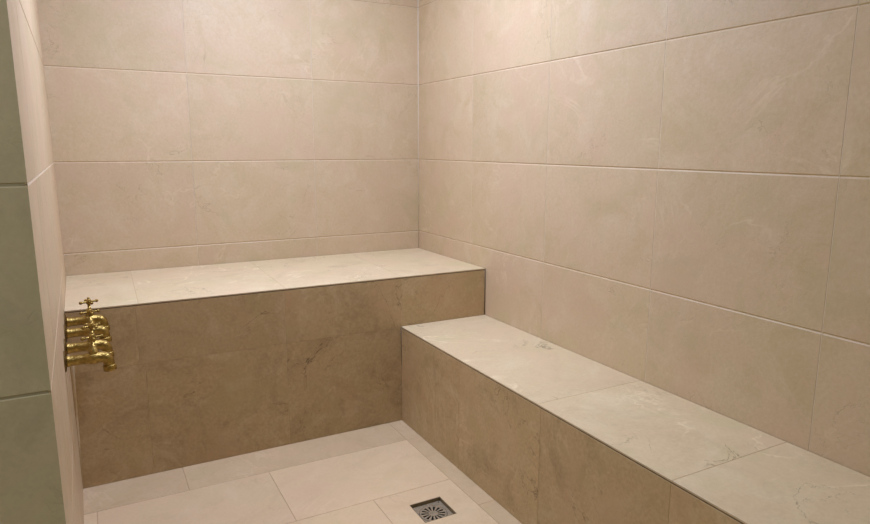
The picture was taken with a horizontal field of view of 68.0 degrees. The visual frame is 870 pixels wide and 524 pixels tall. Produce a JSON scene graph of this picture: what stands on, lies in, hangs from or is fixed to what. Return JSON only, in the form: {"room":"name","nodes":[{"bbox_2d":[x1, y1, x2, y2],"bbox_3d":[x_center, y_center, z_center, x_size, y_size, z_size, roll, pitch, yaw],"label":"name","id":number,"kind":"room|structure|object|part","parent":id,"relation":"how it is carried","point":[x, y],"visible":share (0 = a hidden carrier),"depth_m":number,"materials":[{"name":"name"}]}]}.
{"room":"spa","nodes":[
{"label":"spa","id":0,"kind":"room"},
{"bbox_2d":[0,0,65,523],"bbox_3d":[-1.391,-0.125,0.836,1.471,2.433,0.002,-5,11,-28],"label":"wall","id":1,"kind":"structure","parent":0,"point":[31,492],"depth_m":1.22,"materials":[{"name":"tile"}]},
{"bbox_2d":[7,0,83,523],"bbox_3d":[-1.194,-0.328,1.970,0.015,2.433,1.847,-5,12,-28],"label":"wall","id":2,"kind":"structure","parent":0,"point":[23,15],"depth_m":1.63,"materials":[{"name":"tile"}]},
{"bbox_2d":[64,297,109,329],"bbox_3d":[-1.210,0.185,2.242,0.138,0.127,0.064,-5,11,-28],"label":"tap","id":3,"kind":"object","parent":2,"relation":"attached to","point":[81,320],"visible":0.74,"depth_m":2.23,"materials":[{"name":"gold metal"}]},
{"bbox_3d":[-1.202,0.135,2.237,0.048,0.027,0.048,0,10,-3],"label":"cross handle","id":4,"kind":"part","parent":3,"relation":"part of","materials":[{"name":"gold metal"}]},
{"bbox_2d":[64,307,111,342],"bbox_3d":[-1.160,0.214,2.155,0.138,0.127,0.064,-5,11,-28],"label":"tap","id":5,"kind":"object","parent":2,"relation":"attached to","point":[68,332],"visible":0.86,"depth_m":2.14,"materials":[{"name":"gold metal"}]},
{"bbox_3d":[-1.151,0.164,2.150,0.048,0.027,0.048,0,10,2],"label":"cross handle","id":6,"kind":"part","parent":5,"relation":"part of","materials":[{"name":"gold metal"}]},
{"bbox_2d":[64,321,114,356],"bbox_3d":[-1.098,0.249,2.047,0.138,0.127,0.064,-5,11,-28],"label":"tap","id":7,"kind":"object","parent":2,"relation":"attached to","point":[104,345],"visible":0.87,"depth_m":2.04,"materials":[{"name":"gold metal"}]},
{"bbox_3d":[-1.090,0.199,2.043,0.048,0.027,0.048,-3,10,-14],"label":"cross handle","id":8,"kind":"part","parent":7,"relation":"part of","materials":[{"name":"gold metal"}]},
{"bbox_2d":[63,332,116,371],"bbox_3d":[-1.040,0.274,1.945,0.138,0.127,0.064,-5,11,-28],"label":"tap","id":9,"kind":"object","parent":2,"relation":"attached to","point":[93,356],"visible":1,"depth_m":1.94,"materials":[{"name":"gold metal"}]},
{"bbox_3d":[-1.032,0.224,1.940,0.048,0.027,0.048,1,10,6],"label":"cross handle","id":10,"kind":"part","parent":9,"relation":"part of","materials":[{"name":"gold metal"}]},
{"bbox_2d":[37,0,417,275],"bbox_3d":[-0.879,-0.424,3.191,1.784,2.673,0.004,-5,11,-28],"label":"wall","id":11,"kind":"structure","parent":0,"point":[184,133],"depth_m":3.10,"materials":[{"name":"tile"}]},
{"bbox_2d":[418,0,418,247],"bbox_3d":[-0.091,-0.946,3.522,0.005,1.758,0.005,-5,11,-28],"label":"trim","id":12,"kind":"structure","parent":11,"relation":"attached to","point":[418,0],"depth_m":3.55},
{"bbox_2d":[83,420,521,523],"bbox_3d":[-0.540,1.044,1.286,3.200,0.024,4.080,-5,11,-28],"label":"floor","id":13,"kind":"structure","parent":0,"point":[373,474],"depth_m":2.38,"materials":[{"name":"tile"}]},
{"bbox_2d":[64,248,485,488],"bbox_3d":[-0.695,0.379,3.017,1.751,0.674,0.719,-5,11,-28],"label":"tiled bench","id":14,"kind":"object","parent":13,"relation":"on","point":[213,361],"visible":0.86,"depth_m":2.64,"materials":[{"name":"stone"}]},
{"bbox_3d":[-0.698,0.048,2.965,1.750,0.004,0.704,-5,11,-28],"label":"seat","id":15,"kind":"part","parent":14,"relation":"part of","materials":[{"name":"stone"}]},
{"bbox_2d":[410,497,455,522],"bbox_3d":[-0.008,0.886,2.252,0.121,0.050,0.122,-5,11,-28],"label":"floor drain","id":16,"kind":"object","parent":13,"relation":"in","point":[436,508],"visible":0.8,"depth_m":2.27,"materials":[{"name":"metal"}]},
{"bbox_2d":[419,507,444,519],"bbox_3d":[-0.006,0.895,2.248,0.102,0.034,0.102,-5,11,-28],"label":"drain grate","id":17,"kind":"object","parent":16,"relation":"on","point":[425,513],"depth_m":2.26,"materials":[{"name":"silver metal"}]},
{"bbox_2d":[401,315,869,523],"bbox_3d":[0.763,0.730,1.716,0.448,0.447,3.054,-5,11,-28],"label":"tiled bench","id":18,"kind":"object","parent":13,"relation":"on","point":[554,434],"visible":1,"depth_m":1.96,"materials":[{"name":"stone"}]},
{"bbox_3d":[0.763,0.735,1.717,0.440,0.438,3.053,-5,11,-28],"label":"panel","id":19,"kind":"part","parent":18,"relation":"part of","materials":[{"name":"stone"}]},
{"bbox_2d":[419,0,869,476],"bbox_3d":[0.874,-0.177,1.836,0.004,2.673,4.080,-5,11,-28],"label":"wall","id":20,"kind":"structure","parent":0,"point":[671,196],"depth_m":2.04,"materials":[{"name":"tile"}]}
]}

